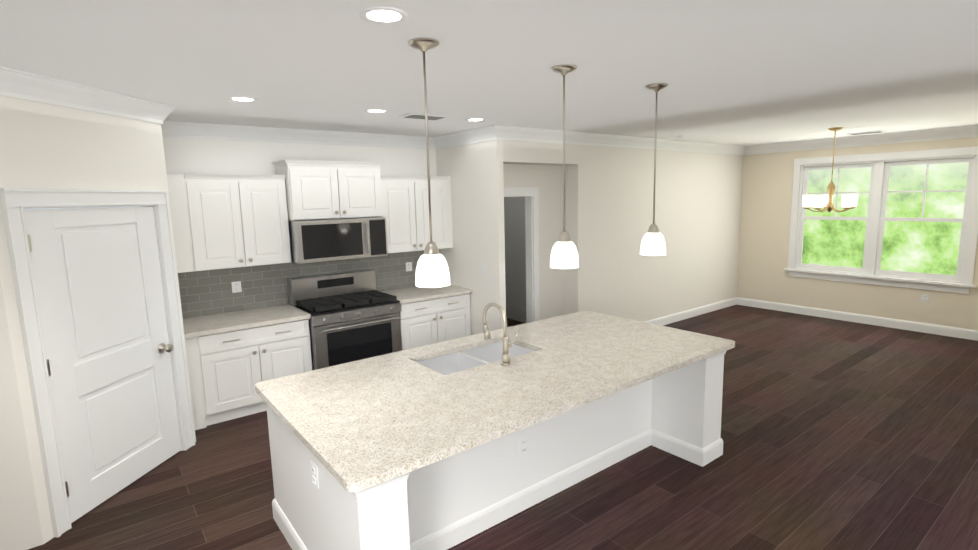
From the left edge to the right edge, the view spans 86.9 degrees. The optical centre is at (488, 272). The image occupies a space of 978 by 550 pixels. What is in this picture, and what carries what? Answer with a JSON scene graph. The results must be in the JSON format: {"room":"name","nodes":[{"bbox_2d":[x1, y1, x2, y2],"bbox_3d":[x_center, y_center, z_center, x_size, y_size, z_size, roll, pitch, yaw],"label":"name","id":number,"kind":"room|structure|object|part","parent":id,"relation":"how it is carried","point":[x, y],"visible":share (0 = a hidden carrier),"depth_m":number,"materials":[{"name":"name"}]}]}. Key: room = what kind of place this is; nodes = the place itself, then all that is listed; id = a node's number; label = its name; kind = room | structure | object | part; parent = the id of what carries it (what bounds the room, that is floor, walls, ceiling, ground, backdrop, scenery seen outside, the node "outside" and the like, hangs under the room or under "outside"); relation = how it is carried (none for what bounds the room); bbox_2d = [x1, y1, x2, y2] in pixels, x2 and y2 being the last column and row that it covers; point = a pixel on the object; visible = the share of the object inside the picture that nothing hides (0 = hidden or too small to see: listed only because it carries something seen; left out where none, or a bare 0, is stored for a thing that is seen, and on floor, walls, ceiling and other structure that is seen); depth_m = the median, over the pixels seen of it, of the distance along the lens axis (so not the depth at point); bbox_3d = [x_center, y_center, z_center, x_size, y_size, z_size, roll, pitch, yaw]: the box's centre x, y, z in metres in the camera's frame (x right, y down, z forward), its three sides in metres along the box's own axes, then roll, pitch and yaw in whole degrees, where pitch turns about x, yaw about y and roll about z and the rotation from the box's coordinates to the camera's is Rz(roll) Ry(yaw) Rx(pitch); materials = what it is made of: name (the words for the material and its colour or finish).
{"room":"kitchen","nodes":[
{"label":"kitchen","id":0,"kind":"room"},
{"bbox_2d":[0,278,43,549],"bbox_3d":[-3.595,0.371,2.389,2.030,2.810,0.120,-8,10,-37],"label":"wall","id":1,"kind":"structure","parent":0,"point":[20,527],"depth_m":3.03,"materials":[{"name":"white paint"}]},
{"bbox_2d":[0,96,195,543],"bbox_3d":[-2.682,0.171,3.615,0.200,2.810,1.345,0,8,8],"label":"wall","id":2,"kind":"structure","parent":0,"point":[92,300],"depth_m":3.47,"materials":[{"name":"white paint"}]},
{"bbox_3d":[-2.678,0.552,3.672,0.746,2.016,0.728,-8,10,-37],"label":"trim","id":3,"kind":"part","parent":2,"relation":"part of","materials":[{"name":"white wood"}]},
{"bbox_3d":[-2.639,0.534,3.648,0.742,1.690,0.689,-8,10,-37],"label":"hardware trim","id":4,"kind":"part","parent":2,"relation":"part of","materials":[{"name":"white wood"}]},
{"bbox_2d":[0,66,977,154],"bbox_3d":[2.087,-1.163,2.762,11.550,0.139,9.700,-8,10,-37],"label":"crown molding","id":5,"kind":"structure","parent":2,"relation":"attached to","point":[20,84],"depth_m":5.77,"materials":[{"name":"white wood"}]},
{"bbox_2d":[163,137,436,317],"bbox_3d":[-1.942,-0.196,6.003,3.376,2.810,0.120,-8,10,-37],"label":"wall","id":6,"kind":"structure","parent":0,"point":[195,156],"depth_m":5.46,"materials":[{"name":"white paint"}]},
{"bbox_2d":[167,174,291,272],"bbox_3d":[-2.590,-0.510,5.112,1.096,0.900,0.376,-8,10,-37],"label":"upper cabinet","id":7,"kind":"object","parent":6,"relation":"attached to","point":[222,221],"visible":0.98,"depth_m":4.98,"materials":[{"name":"white paint"}]},
{"bbox_2d":[178,249,439,318],"bbox_3d":[-1.893,0.050,5.984,3.130,0.497,0.014,-8,10,-37],"label":"tile backsplash","id":8,"kind":"structure","parent":6,"relation":"attached to","point":[205,292],"depth_m":5.57,"materials":[{"name":"grey tile"}]},
{"bbox_2d":[231,281,241,292],"bbox_3d":[-2.639,0.146,5.399,0.092,0.116,0.010,-8,10,-37],"label":"outlet","id":9,"kind":"object","parent":8,"relation":"attached to","point":[236,286],"visible":1,"depth_m":5.40,"materials":[{"name":"white plastic"}]},
{"bbox_2d":[406,262,411,271],"bbox_3d":[-1.027,-0.081,6.628,0.092,0.116,0.010,-8,10,-37],"label":"outlet","id":10,"kind":"object","parent":8,"relation":"attached to","point":[408,266],"visible":1,"depth_m":6.62,"materials":[{"name":"white plastic"}]},
{"bbox_2d":[272,160,383,220],"bbox_3d":[-1.729,-0.906,5.670,1.081,0.607,0.476,-8,10,-37],"label":"upper cabinet","id":11,"kind":"object","parent":6,"relation":"attached to","point":[317,189],"visible":1,"depth_m":5.47,"materials":[{"name":"white paint"}]},
{"bbox_2d":[288,217,387,263],"bbox_3d":[-1.687,-0.379,5.710,1.000,0.438,0.569,-8,10,-37],"label":"microwave","id":12,"kind":"object","parent":11,"relation":"attached to","point":[319,240],"visible":0.98,"depth_m":5.47,"materials":[{"name":"silver metal"}]},
{"bbox_2d":[380,176,452,253],"bbox_3d":[-0.949,-0.731,6.364,1.010,0.900,0.376,-8,10,-37],"label":"upper cabinet","id":13,"kind":"object","parent":6,"relation":"attached to","point":[405,208],"visible":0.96,"depth_m":6.23,"materials":[{"name":"white paint"}]},
{"bbox_2d":[436,140,505,334],"bbox_3d":[-0.281,-0.303,6.474,0.099,2.810,1.390,-8,10,-37],"label":"wall","id":14,"kind":"structure","parent":0,"point":[474,256],"depth_m":6.18,"materials":[{"name":"white paint"}]},
{"bbox_2d":[0,0,977,145],"bbox_3d":[1.654,-1.371,3.417,12.100,0.100,11.700,-8,10,-37],"label":"ceiling","id":15,"kind":"structure","parent":0,"point":[746,72],"depth_m":2.99,"materials":[{"name":"white paint"}]},
{"bbox_2d":[228,96,257,101],"bbox_3d":[-1.841,-1.301,3.865,0.200,0.009,0.200,-8,10,-37],"label":"recessed light","id":16,"kind":"object","parent":15,"relation":"in","point":[242,98],"visible":1,"depth_m":3.85,"materials":[{"name":"white"}]},
{"bbox_2d":[365,109,387,112],"bbox_3d":[-0.980,-1.415,4.512,0.200,0.009,0.200,-8,10,-37],"label":"recessed light","id":17,"kind":"object","parent":15,"relation":"in","point":[376,110],"visible":0.98,"depth_m":4.49,"materials":[{"name":"white"}]},
{"bbox_2d":[360,7,407,23],"bbox_3d":[-0.444,-1.087,2.186,0.200,0.009,0.200,-8,10,-37],"label":"recessed light","id":18,"kind":"object","parent":15,"relation":"in","point":[383,15],"visible":0.98,"depth_m":2.18,"materials":[{"name":"white"}]},
{"bbox_2d":[399,113,448,119],"bbox_3d":[-0.608,-1.473,4.871,0.420,0.016,0.220,-8,10,-37],"label":"ceiling vent","id":19,"kind":"object","parent":15,"relation":"in","point":[422,116],"visible":0.98,"depth_m":4.83,"materials":[{"name":"white metal"}]},
{"bbox_2d":[408,38,449,287],"bbox_3d":[-0.313,-0.544,2.667,0.184,1.228,0.184,-8,10,-37],"label":"pendant light","id":20,"kind":"object","parent":15,"relation":"hanging from","point":[432,269],"visible":1,"depth_m":2.67,"materials":[{"name":"white glass"}]},
{"bbox_2d":[465,118,485,121],"bbox_3d":[-0.135,-1.528,5.147,0.200,0.009,0.200,-8,10,-37],"label":"recessed light","id":21,"kind":"object","parent":15,"relation":"in","point":[475,119],"visible":1,"depth_m":5.13,"materials":[{"name":"white"}]},
{"bbox_2d":[550,64,578,268],"bbox_3d":[0.472,-0.647,3.241,0.184,1.228,0.184,-8,10,-37],"label":"pendant light","id":22,"kind":"object","parent":15,"relation":"hanging from","point":[564,253],"visible":1,"depth_m":3.24,"materials":[{"name":"white glass"}]},
{"bbox_2d":[640,83,667,255],"bbox_3d":[1.228,-0.749,3.821,0.184,1.228,0.184,-8,10,-37],"label":"pendant light","id":23,"kind":"object","parent":15,"relation":"hanging from","point":[653,242],"visible":1,"depth_m":3.82,"materials":[{"name":"white glass"}]},
{"bbox_2d":[675,135,686,138],"bbox_3d":[2.611,-1.853,7.034,0.150,0.038,0.150,-8,10,-37],"label":"smoke detector","id":24,"kind":"object","parent":15,"relation":"attached to","point":[680,136],"visible":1,"depth_m":6.98,"materials":[{"name":"white plastic"}]},
{"bbox_2d":[802,127,857,212],"bbox_3d":[4.399,-1.315,6.642,0.608,1.070,0.607,-8,10,-37],"label":"chandelier","id":25,"kind":"object","parent":15,"relation":"hanging from","point":[849,201],"visible":1,"depth_m":6.62,"materials":[{"name":"white glass"}]},
{"bbox_2d":[848,130,885,134],"bbox_3d":[5.221,-1.940,7.146,0.180,0.016,0.400,-8,10,-37],"label":"ceiling vent","id":26,"kind":"object","parent":15,"relation":"in","point":[879,131],"visible":1,"depth_m":7.09,"materials":[{"name":"white metal"}]},
{"bbox_2d":[28,305,977,549],"bbox_3d":[1.720,1.508,3.838,12.100,0.100,11.700,-8,10,-37],"label":"floor","id":27,"kind":"structure","parent":0,"point":[841,435],"depth_m":3.77,"materials":[{"name":"brown wood"}]},
{"bbox_2d":[183,304,311,429],"bbox_3d":[-2.443,0.893,5.190,1.124,0.915,0.716,-8,10,-37],"label":"base cabinet","id":28,"kind":"object","parent":27,"relation":"on","point":[234,358],"visible":0.85,"depth_m":4.90,"materials":[{"name":"white paint"}]},
{"bbox_2d":[287,270,401,369],"bbox_3d":[-1.574,0.644,5.766,0.986,1.200,0.826,-8,10,-37],"label":"range","id":29,"kind":"object","parent":27,"relation":"on","point":[355,315],"visible":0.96,"depth_m":5.58,"materials":[{"name":"silver metal"}]},
{"bbox_2d":[380,285,471,350],"bbox_3d":[-0.812,0.673,6.434,1.007,0.915,0.716,-8,10,-37],"label":"base cabinet","id":30,"kind":"object","parent":27,"relation":"on","point":[429,316],"visible":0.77,"depth_m":6.17,"materials":[{"name":"white paint"}]},
{"bbox_2d":[258,350,726,549],"bbox_3d":[0.193,1.076,3.658,3.008,0.877,1.483,-8,10,-37],"label":"kitchen island","id":31,"kind":"object","parent":27,"relation":"on","point":[441,506],"depth_m":3.24,"materials":[{"name":"white paint"}]},
{"bbox_2d":[310,460,319,489],"bbox_3d":[-0.873,1.009,2.580,0.010,0.116,0.092,-8,10,-37],"label":"outlet","id":32,"kind":"object","parent":31,"relation":"attached to","point":[315,474],"depth_m":2.56,"materials":[{"name":"white plastic"}]},
{"bbox_2d":[255,310,734,493],"bbox_3d":[0.203,0.625,3.573,3.080,0.040,1.510,-8,10,-37],"label":"island countertop","id":33,"kind":"structure","parent":31,"relation":"on","point":[368,422],"depth_m":3.05,"materials":[{"name":"beige stone"}]},
{"bbox_2d":[419,342,530,373],"bbox_3d":[-0.081,0.723,3.772,0.900,0.224,0.500,-8,10,-37],"label":"sink","id":34,"kind":"object","parent":33,"relation":"in","point":[489,352],"depth_m":3.93,"materials":[{"name":"white ceramic"}]},
{"bbox_2d":[483,302,518,365],"bbox_3d":[0.080,0.400,3.574,0.157,0.409,0.279,-8,10,-37],"label":"faucet","id":35,"kind":"object","parent":33,"relation":"on","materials":[{"name":"silver metal"}]},
{"bbox_2d":[518,435,528,456],"bbox_3d":[0.225,1.119,3.342,0.092,0.116,0.010,-8,10,-37],"label":"outlet","id":36,"kind":"object","parent":31,"relation":"attached to","point":[523,440],"depth_m":3.34,"materials":[{"name":"white plastic"}]},
{"bbox_2d":[504,196,526,322],"bbox_3d":[0.652,-0.575,8.187,0.100,2.810,2.150,-8,10,-37],"label":"wall","id":37,"kind":"structure","parent":0,"point":[515,247],"depth_m":8.44,"materials":[{"name":"grey paint"}]},
{"bbox_2d":[503,164,561,322],"bbox_3d":[0.642,-0.364,6.745,1.700,2.810,0.142,-8,10,-37],"label":"wall","id":38,"kind":"structure","parent":0,"point":[538,187],"depth_m":6.71,"materials":[{"name":"white paint"}]},
{"bbox_3d":[0.295,0.010,6.523,0.795,2.150,0.142,-8,10,-37],"label":"hall door casing trim","id":39,"kind":"part","parent":38,"relation":"part of","materials":[{"name":"white wood"}]},
{"bbox_2d":[503,140,742,321],"bbox_3d":[2.293,-0.550,7.756,5.570,2.810,0.300,-8,10,-37],"label":"wall","id":40,"kind":"structure","parent":0,"point":[609,191],"depth_m":7.53,"materials":[{"name":"white paint"}]},
{"bbox_2d":[645,297,736,325],"bbox_3d":[2.859,0.730,8.161,4.220,0.135,0.016,-8,10,-37],"label":"baseboard","id":41,"kind":"structure","parent":40,"relation":"attached to","point":[672,318],"depth_m":8.55,"materials":[{"name":"white wood"}]},
{"bbox_2d":[736,137,977,329],"bbox_3d":[5.766,-0.623,7.709,0.120,2.810,4.250,-8,10,-37],"label":"wall","id":42,"kind":"structure","parent":0,"point":[766,205],"depth_m":8.53,"materials":[{"name":"beige paint"}]},
{"bbox_2d":[737,297,977,340],"bbox_3d":[5.752,0.709,7.850,0.016,0.135,3.980,-8,10,-37],"label":"baseboard","id":43,"kind":"structure","parent":42,"relation":"attached to","point":[969,334],"depth_m":7.85,"materials":[{"name":"white wood"}]},
{"bbox_2d":[784,146,977,293],"bbox_3d":[5.726,-0.792,7.662,0.165,1.930,2.380,-8,10,-37],"label":"window","id":44,"kind":"structure","parent":42,"relation":"in","point":[870,271],"depth_m":7.59,"materials":[{"name":"white wood"}]},
{"bbox_2d":[920,294,929,302],"bbox_3d":[6.146,0.357,7.277,0.010,0.116,0.092,-8,10,-37],"label":"electrical outlet","id":45,"kind":"object","parent":42,"relation":"attached to","point":[924,297],"visible":1,"depth_m":7.27,"materials":[{"name":"white plastic"}]},
{"label":"outside","id":46,"kind":"structure","parent":0,"visible":0},
{"bbox_2d":[802,162,968,274],"bbox_3d":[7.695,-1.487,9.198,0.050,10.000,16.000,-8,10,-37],"label":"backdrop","id":47,"kind":"structure","parent":46,"point":[921,247],"depth_m":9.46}
]}

